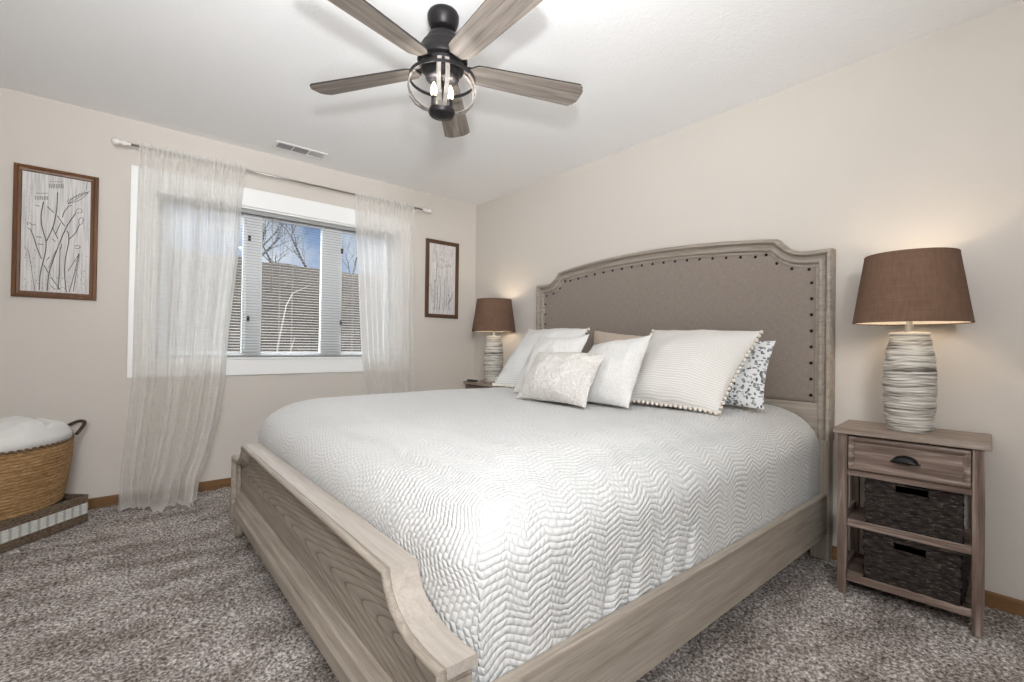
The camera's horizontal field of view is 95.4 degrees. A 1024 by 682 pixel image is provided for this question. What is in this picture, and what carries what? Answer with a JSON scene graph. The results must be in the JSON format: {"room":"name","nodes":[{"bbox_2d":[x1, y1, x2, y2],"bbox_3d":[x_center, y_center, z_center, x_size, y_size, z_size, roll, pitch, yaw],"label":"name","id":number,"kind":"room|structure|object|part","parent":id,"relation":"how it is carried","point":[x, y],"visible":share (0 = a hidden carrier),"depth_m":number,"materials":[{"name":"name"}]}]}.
{"room":"bedroom","nodes":[
{"label":"bedroom","id":0,"kind":"room"},
{"bbox_2d":[0,87,475,498],"bbox_3d":[-1.841,-0.158,3.560,3.919,2.490,0.120,1,-1,-40],"label":"wall","id":1,"kind":"structure","parent":0,"point":[64,360],"depth_m":2.92,"materials":[{"name":"grey paint"}]},
{"bbox_2d":[11,162,98,300],"bbox_3d":[-2.688,-0.630,2.751,0.362,0.757,0.026,1,-1,-40],"label":"framed picture","id":2,"kind":"object","parent":1,"relation":"attached to","point":[55,212],"visible":1,"depth_m":2.74,"materials":[{"name":"white paper"}]},
{"bbox_2d":[88,477,230,509],"bbox_3d":[-1.819,1.019,3.497,3.708,0.076,0.011,1,-1,-40],"label":"baseboard","id":3,"kind":"structure","parent":1,"relation":"attached to","point":[93,503],"depth_m":2.94,"materials":[{"name":"brown wood"}]},
{"bbox_2d":[127,165,362,377],"bbox_3d":[-1.722,-0.428,3.641,1.967,1.359,0.148,1,-1,-40],"label":"window","id":4,"kind":"structure","parent":1,"relation":"in","point":[253,199],"depth_m":3.53,"materials":[{"name":"white paint"}]},
{"bbox_3d":[-2.200,-0.429,3.312,0.528,1.084,0.035,1,-1,-40],"label":"sash","id":5,"kind":"part","parent":4,"relation":"part of","materials":[{"name":"white plastic"}]},
{"bbox_3d":[-1.729,-0.419,3.702,0.695,1.084,0.045,1,-1,-40],"label":"sash","id":6,"kind":"part","parent":4,"relation":"part of","materials":[{"name":"white plastic"}]},
{"bbox_2d":[227,208,361,356],"bbox_3d":[-1.712,-0.419,3.630,1.675,1.087,0.045,1,-1,-40],"label":"window blind","id":7,"kind":"object","parent":4,"relation":"attached to","point":[249,212],"visible":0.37,"depth_m":3.64,"materials":[{"name":"grey plastic"}]},
{"bbox_3d":[-1.723,0.118,3.629,1.675,0.011,0.026,1,-1,-40],"label":"rail","id":8,"kind":"part","parent":7,"relation":"part of","materials":[{"name":"grey plastic"}]},
{"bbox_3d":[-1.722,-0.411,3.628,1.421,1.050,0.028,1,-1,-40],"label":"ladder cord","id":9,"kind":"part","parent":7,"relation":"part of","materials":[{"name":"white fabric"}]},
{"bbox_3d":[-1.729,0.131,3.636,1.727,0.014,0.148,1,-1,-40],"label":"sill","id":10,"kind":"part","parent":4,"relation":"part of","materials":[{"name":"white paint"}]},
{"bbox_3d":[-1.290,-0.410,4.078,0.460,1.084,0.035,1,-1,-40],"label":"sash","id":11,"kind":"part","parent":4,"relation":"part of","materials":[{"name":"white plastic"}]},
{"bbox_2d":[111,137,431,215],"bbox_3d":[-1.617,-1.195,3.596,2.241,0.078,0.108,1,-1,-40],"label":"curtain rod","id":12,"kind":"object","parent":1,"relation":"attached to","point":[114,140],"visible":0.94,"depth_m":3.47,"materials":[{"name":"grey metal"}]},
{"bbox_2d":[117,142,245,511],"bbox_3d":[-2.082,-0.116,3.008,0.668,2.274,0.347,1,-1,-43],"label":"sheer curtain","id":13,"kind":"object","parent":12,"relation":"hanging from","point":[189,208],"visible":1,"depth_m":3.05,"materials":[{"name":"white fabric"}]},
{"bbox_2d":[354,192,415,394],"bbox_3d":[-1.088,-0.088,3.988,0.568,2.269,0.138,1,-1,-40],"label":"sheer curtain","id":14,"kind":"object","parent":12,"relation":"hanging from","point":[385,230],"visible":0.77,"depth_m":3.99,"materials":[{"name":"white fabric"}]},
{"bbox_2d":[425,238,458,318],"bbox_3d":[-0.664,-0.588,4.452,0.361,0.736,0.026,1,-1,-40],"label":"framed picture","id":15,"kind":"object","parent":1,"relation":"attached to","point":[441,257],"visible":1,"depth_m":4.45,"materials":[{"name":"white paper"}]},
{"bbox_2d":[0,0,1022,204],"bbox_3d":[-0.181,-1.445,1.619,3.919,0.100,5.220,1,-1,-40],"label":"ceiling","id":16,"kind":"structure","parent":0,"point":[241,73],"depth_m":2.35,"materials":[{"name":"white paint"}]},
{"bbox_2d":[272,140,327,159],"bbox_3d":[-1.552,-1.396,3.418,0.354,0.007,0.142,1,-1,-40],"label":"ceiling vent","id":17,"kind":"object","parent":16,"relation":"in","point":[280,145],"visible":1,"depth_m":3.41,"materials":[{"name":"white metal"}]},
{"bbox_2d":[310,0,582,137],"bbox_3d":[-0.275,-1.170,1.943,1.250,0.448,1.212,1,-1,-40],"label":"ceiling fan","id":18,"kind":"object","parent":16,"relation":"hanging from","point":[443,54],"visible":1,"depth_m":1.93,"materials":[{"name":"wood"}]},
{"bbox_3d":[-0.660,-1.164,2.093,0.533,0.007,0.142,1,11,17],"label":"blade","id":19,"kind":"part","parent":18,"relation":"part of","materials":[{"name":"grey wood"}]},
{"bbox_3d":[-0.515,-1.166,1.669,0.142,0.007,0.533,14,7,35],"label":"blade","id":20,"kind":"part","parent":18,"relation":"part of","materials":[{"name":"grey wood"}]},
{"bbox_2d":[430,81,436,105],"bbox_3d":[-0.330,-1.041,1.966,0.029,0.113,0.029,1,-1,-40],"label":"bulb","id":21,"kind":"object","parent":18,"relation":"on","point":[433,90],"depth_m":1.96,"materials":[{"name":"white glass"}]},
{"bbox_3d":[-0.297,-1.049,1.980,0.016,0.130,0.016,1,-1,-40],"label":"stem","id":22,"kind":"part","parent":18,"relation":"part of","materials":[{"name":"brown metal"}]},
{"bbox_3d":[-0.296,-1.137,1.981,0.184,0.068,0.184,1,-1,-40],"label":"light kit plate","id":23,"kind":"part","parent":18,"relation":"part of","materials":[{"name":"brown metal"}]},
{"bbox_2d":[448,85,453,107],"bbox_3d":[-0.264,-1.040,1.994,0.029,0.113,0.029,1,-1,-40],"label":"bulb","id":24,"kind":"object","parent":18,"relation":"on","point":[450,94],"depth_m":1.99,"materials":[{"name":"white glass"}]},
{"bbox_3d":[-0.301,-1.157,2.362,0.142,0.007,0.533,-10,0,-1],"label":"blade","id":25,"kind":"part","parent":18,"relation":"part of","materials":[{"name":"grey wood"}]},
{"bbox_3d":[-0.067,-1.159,1.676,0.142,0.007,0.533,15,-9,-36],"label":"blade","id":26,"kind":"part","parent":18,"relation":"part of","materials":[{"name":"grey wood"}]},
{"bbox_3d":[0.066,-1.154,2.104,0.533,0.007,0.142,1,-11,-19],"label":"blade","id":27,"kind":"part","parent":18,"relation":"part of","materials":[{"name":"grey wood"}]},
{"bbox_2d":[0,487,1023,681],"bbox_3d":[-0.210,1.054,1.591,3.724,0.018,5.005,1,-1,-40],"label":"floor","id":28,"kind":"structure","parent":0,"point":[172,594],"depth_m":1.75,"materials":[{"name":"carpet"}]},
{"bbox_2d":[0,493,87,553],"bbox_3d":[-2.594,0.945,2.362,0.302,0.152,0.622,1,0,5],"label":"woven tray","id":29,"kind":"object","parent":28,"relation":"on","point":[18,531],"visible":0.76,"depth_m":2.42,"materials":[{"name":"brown wicker"}]},
{"bbox_3d":[-2.592,0.894,2.366,0.606,0.036,0.606,1,-1,-40],"label":"folded cloth","id":30,"kind":"object","parent":29,"relation":"in","visible":0},
{"bbox_2d":[0,419,86,520],"bbox_3d":[-2.604,0.667,2.381,0.398,0.406,0.814,1,0,2],"label":"laundry basket","id":31,"kind":"object","parent":30,"relation":"on","point":[34,479],"visible":0.88,"depth_m":2.36,"materials":[{"name":"brown wicker"}]},
{"bbox_2d":[0,416,72,452],"bbox_3d":[-2.601,0.469,2.382,0.382,0.141,0.608,1,0,6],"label":"blanket","id":32,"kind":"object","parent":31,"relation":"in","point":[16,432],"visible":1,"depth_m":2.37,"materials":[{"name":"white fabric"}]},
{"bbox_3d":[-2.571,0.504,2.736,0.157,0.074,0.106,1,0,5],"label":"handle","id":33,"kind":"part","parent":31,"relation":"part of","materials":[{"name":"brown"}]},
{"bbox_2d":[463,380,503,388],"bbox_3d":[-0.171,0.719,4.128,0.334,0.706,0.479,1,-1,-40],"label":"nightstand","id":34,"kind":"object","parent":28,"relation":"on","point":[481,383],"visible":0.06,"depth_m":4.09,"materials":[{"name":"brown wood"}]},
{"bbox_3d":[-0.279,0.465,4.037,0.010,0.137,0.370,1,-1,-40],"label":"drawer moulding","id":35,"kind":"part","parent":34,"relation":"part of","materials":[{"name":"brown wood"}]},
{"bbox_2d":[472,298,515,382],"bbox_3d":[-0.162,-0.002,4.133,0.390,0.732,0.390,0,-1,39],"label":"table lamp","id":36,"kind":"object","parent":34,"relation":"on","point":[493,315],"visible":0.96,"depth_m":4.03,"materials":[{"name":"fabric"}]},
{"bbox_3d":[-0.159,-0.225,4.135,0.388,0.282,0.388,1,-1,-40],"label":"lamp shade","id":37,"kind":"part","parent":36,"relation":"part of","materials":[{"name":"brown fabric"}]},
{"bbox_2d":[229,239,835,681],"bbox_3d":[0.057,0.221,2.409,2.279,1.681,2.136,1,-1,-40],"label":"bed","id":38,"kind":"object","parent":28,"relation":"on","point":[360,596],"visible":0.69,"depth_m":1.84,"materials":[{"name":"beige wood"}]},
{"bbox_3d":[-1.456,0.985,2.492,0.068,0.111,0.068,1,-1,-40],"label":"leg","id":39,"kind":"part","parent":38,"relation":"part of","materials":[{"name":"beige wood"}]},
{"bbox_3d":[-0.799,0.856,1.693,0.057,0.113,2.014,1,-1,-40],"label":"footboard moulding","id":40,"kind":"part","parent":38,"relation":"part of","materials":[{"name":"beige wood"}]},
{"bbox_3d":[-0.801,0.682,1.690,0.044,0.330,2.117,1,-1,-40],"label":"footboard moulding","id":41,"kind":"part","parent":38,"relation":"part of","materials":[{"name":"beige wood"}]},
{"bbox_3d":[-0.770,0.723,1.716,0.042,0.389,2.094,1,-1,-40],"label":"footboard panel","id":42,"kind":"part","parent":38,"relation":"part of","materials":[{"name":"beige wood"}]},
{"bbox_2d":[258,387,819,681],"bbox_3d":[0.064,0.566,2.414,2.120,0.503,2.049,1,-1,-40],"label":"bedspread","id":43,"kind":"object","parent":38,"relation":"on","point":[527,523],"visible":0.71,"depth_m":1.40,"materials":[{"name":"white fabric"}]},
{"bbox_2d":[492,328,589,387],"bbox_3d":[0.190,0.118,3.263,0.394,0.429,0.665,1,-1,-40],"label":"sham","id":44,"kind":"object","parent":43,"relation":"on","point":[509,376],"visible":0.46,"depth_m":3.24,"materials":[{"name":"white fabric"}]},
{"bbox_2d":[513,334,588,391],"bbox_3d":[0.223,0.138,2.788,0.262,0.361,0.440,1,-1,-40],"label":"square pillow","id":45,"kind":"object","parent":43,"relation":"on","point":[543,344],"visible":0.44,"depth_m":2.76,"materials":[{"name":"white fabric"}]},
{"bbox_2d":[517,352,604,406],"bbox_3d":[0.244,0.186,2.427,0.230,0.259,0.510,1,-1,-40],"label":"lumbar pillow","id":46,"kind":"object","parent":43,"relation":"on","point":[561,377],"visible":1,"depth_m":2.32,"materials":[{"name":"white fabric"}]},
{"bbox_2d":[593,331,643,344],"bbox_3d":[0.702,0.128,3.034,0.176,0.403,0.540,1,-1,-40],"label":"pillow","id":47,"kind":"object","parent":43,"relation":"on","point":[599,337],"visible":0.2,"depth_m":3.14,"materials":[{"name":"beige fabric"}]},
{"bbox_2d":[587,335,651,407],"bbox_3d":[0.510,0.145,2.438,0.278,0.366,0.425,1,-1,-40],"label":"square pillow","id":48,"kind":"object","parent":43,"relation":"on","point":[616,379],"visible":0.75,"depth_m":2.32,"materials":[{"name":"white fabric"}]},
{"bbox_2d":[630,329,762,414],"bbox_3d":[0.871,0.131,2.395,0.428,0.404,0.633,1,-1,-40],"label":"sham","id":49,"kind":"object","parent":43,"relation":"on","point":[686,369],"visible":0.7,"depth_m":2.26,"materials":[{"name":"beige fabric"}]},
{"bbox_2d":[722,341,775,409],"bbox_3d":[1.058,0.161,2.461,0.227,0.329,0.587,1,-1,-42],"label":"floral pillow","id":50,"kind":"object","parent":43,"relation":"on","point":[747,390],"visible":0.38,"depth_m":2.27,"materials":[{"name":"fabric"}]},
{"bbox_3d":[0.727,0.838,1.618,2.128,0.204,0.030,1,-1,-40],"label":"rail","id":51,"kind":"part","parent":38,"relation":"part of","materials":[{"name":"beige wood"}]},
{"bbox_3d":[0.905,-0.106,3.121,0.020,0.844,1.980,1,-1,-40],"label":"upholstered panel","id":52,"kind":"part","parent":38,"relation":"part of","materials":[{"name":"brown fabric"}]},
{"bbox_3d":[0.907,-0.055,3.123,0.068,1.094,2.128,1,-1,-40],"label":"headboard frame","id":53,"kind":"part","parent":38,"relation":"part of","materials":[{"name":"beige wood"}]},
{"bbox_3d":[0.910,0.392,3.127,0.041,0.161,2.018,1,-1,-40],"label":"headboard rail","id":54,"kind":"part","parent":38,"relation":"part of","materials":[{"name":"beige wood"}]},
{"bbox_3d":[1.553,0.788,2.337,0.060,0.588,0.080,1,-1,-40],"label":"leg","id":55,"kind":"part","parent":38,"relation":"part of","materials":[{"name":"beige wood"}]},
{"bbox_2d":[833,420,991,637],"bbox_3d":[1.658,0.727,1.945,0.334,0.706,0.479,1,-1,-45],"label":"nightstand","id":56,"kind":"object","parent":28,"relation":"on","point":[941,459],"visible":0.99,"depth_m":1.85,"materials":[{"name":"brown wood"}]},
{"bbox_3d":[1.422,0.736,2.002,0.034,0.683,0.034,1,-1,-45],"label":"leg","id":57,"kind":"part","parent":56,"relation":"part of","materials":[{"name":"brown wood"}]},
{"bbox_3d":[1.512,0.996,2.095,0.232,0.045,0.014,1,-1,-45],"label":"rail","id":58,"kind":"part","parent":56,"relation":"part of","materials":[{"name":"brown wood"}]},
{"bbox_3d":[1.515,0.766,2.097,0.232,0.045,0.014,1,-1,-45],"label":"rail","id":59,"kind":"part","parent":56,"relation":"part of","materials":[{"name":"brown wood"}]},
{"bbox_3d":[1.611,0.740,2.189,0.034,0.683,0.034,1,-1,-45],"label":"leg","id":60,"kind":"part","parent":56,"relation":"part of","materials":[{"name":"brown wood"}]},
{"bbox_3d":[1.552,0.471,1.840,0.028,0.034,0.093,1,-1,-45],"label":"handle","id":61,"kind":"part","parent":56,"relation":"part of","materials":[{"name":"black metal"}]},
{"bbox_2d":[846,556,971,615],"bbox_3d":[1.657,1.011,1.946,0.292,0.012,0.436,1,-1,-45],"label":"shelf","id":62,"kind":"object","parent":56,"relation":"attached to","point":[855,572],"depth_m":1.86,"materials":[{"name":"brown wood"}]},
{"bbox_3d":[1.565,0.558,1.853,0.017,0.023,0.378,1,-1,-45],"label":"rail","id":63,"kind":"part","parent":56,"relation":"part of","materials":[{"name":"brown wood"}]},
{"bbox_3d":[1.557,0.473,1.845,0.010,0.137,0.370,1,-1,-45],"label":"drawer moulding","id":64,"kind":"part","parent":56,"relation":"part of","materials":[{"name":"brown wood"}]},
{"bbox_2d":[848,507,971,554],"bbox_3d":[1.661,0.781,1.948,0.292,0.012,0.436,1,-1,-45],"label":"shelf","id":65,"kind":"object","parent":56,"relation":"attached to","point":[856,516],"depth_m":1.85,"materials":[{"name":"brown wood"}]},
{"bbox_3d":[1.649,0.475,1.935,0.246,0.139,0.372,1,-1,-45],"label":"drawer","id":66,"kind":"part","parent":56,"relation":"part of","materials":[{"name":"brown wood"}]},
{"bbox_2d":[852,247,974,433],"bbox_3d":[1.660,0.006,1.945,0.390,0.732,0.390,1,-1,-29],"label":"table lamp","id":67,"kind":"object","parent":56,"relation":"on","point":[909,288],"visible":1,"depth_m":1.86,"materials":[{"name":"fabric"}]},
{"bbox_3d":[1.665,-0.357,1.948,0.309,0.005,0.309,1,-1,-40],"label":"shade trim","id":68,"kind":"part","parent":67,"relation":"part of","materials":[{"name":"brown fabric"}]},
{"bbox_3d":[1.663,-0.216,1.947,0.388,0.282,0.388,1,-1,-40],"label":"lamp shade","id":69,"kind":"part","parent":67,"relation":"part of","materials":[{"name":"brown fabric"}]},
{"bbox_3d":[1.661,-0.075,1.946,0.391,0.005,0.391,1,-1,-40],"label":"shade trim","id":70,"kind":"part","parent":67,"relation":"part of","materials":[{"name":"brown fabric"}]},
{"bbox_2d":[864,478,964,543],"bbox_3d":[1.674,0.667,1.945,0.307,0.214,0.274,0,-1,42],"label":"storage bin","id":71,"kind":"object","parent":56,"relation":"on","point":[938,514],"visible":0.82,"depth_m":1.84,"materials":[{"name":"brown wicker"}]},
{"bbox_2d":[863,529,968,606],"bbox_3d":[1.669,0.896,1.930,0.274,0.216,0.306,1,-1,-42],"label":"storage bin","id":72,"kind":"object","parent":56,"relation":"on","point":[938,573],"visible":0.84,"depth_m":1.83,"materials":[{"name":"brown wicker"}]},
{"bbox_3d":[1.761,0.488,2.045,0.018,0.176,0.378,1,-1,-45],"label":"rail","id":73,"kind":"part","parent":56,"relation":"part of","materials":[{"name":"brown wood"}]},
{"bbox_3d":[1.711,0.738,1.709,0.034,0.683,0.034,1,-1,-45],"label":"leg","id":74,"kind":"part","parent":56,"relation":"part of","materials":[{"name":"brown wood"}]},
{"bbox_2d":[474,0,1023,600],"bbox_3d":[1.300,-0.119,2.791,0.100,2.490,5.100,1,-1,-40],"label":"wall","id":75,"kind":"structure","parent":0,"point":[919,143],"depth_m":2.24,"materials":[{"name":"grey paint"}]},
{"bbox_2d":[807,545,1023,617],"bbox_3d":[1.209,1.056,2.784,0.011,0.076,5.000,1,-1,-40],"label":"baseboard","id":76,"kind":"structure","parent":75,"relation":"attached to","point":[1013,606],"depth_m":1.87,"materials":[{"name":"brown wood"}]},
{"label":"outside","id":77,"kind":"structure","parent":0,"visible":0},
{"bbox_2d":[227,257,361,352],"bbox_3d":[-5.916,-0.457,14.818,38.000,4.718,21.700,1,-1,-40],"label":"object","id":78,"kind":"structure","parent":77,"point":[232,342],"depth_m":10.71,"materials":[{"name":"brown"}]},
{"bbox_2d":[262,220,300,262],"bbox_3d":[-8.395,-3.670,15.877,3.372,3.129,1.960,1,-1,30],"label":"bare tree","id":79,"kind":"object","parent":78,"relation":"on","point":[265,220],"visible":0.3,"depth_m":15.77,"materials":[{"name":"grey plant"}]},
{"bbox_2d":[262,221,313,255],"bbox_3d":[-7.516,-3.953,15.134,2.107,3.579,2.548,1,0,-3],"label":"bare tree","id":80,"kind":"object","parent":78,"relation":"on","point":[264,230],"visible":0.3,"depth_m":15.03,"materials":[{"name":"grey plant"}]},
{"bbox_2d":[276,286,307,352],"bbox_3d":[-4.245,-0.394,9.016,0.053,1.427,0.626,0,-1,41],"label":"sapling","id":81,"kind":"object","parent":78,"relation":"on","point":[306,286],"visible":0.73,"depth_m":8.87,"materials":[{"name":"grey plant"}]},
{"bbox_2d":[274,223,312,266],"bbox_3d":[-7.403,-3.870,15.094,2.379,3.582,2.498,0,-1,42],"label":"bare tree","id":82,"kind":"object","parent":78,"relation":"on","point":[298,252],"visible":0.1,"depth_m":15.47,"materials":[{"name":"grey plant"}]},
{"bbox_2d":[342,235,356,273],"bbox_3d":[-6.541,-3.374,18.890,1.684,2.822,2.660,1,-1,33],"label":"bare tree","id":83,"kind":"object","parent":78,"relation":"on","point":[349,235],"visible":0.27,"depth_m":18.50,"materials":[{"name":"grey plant"}]}
]}

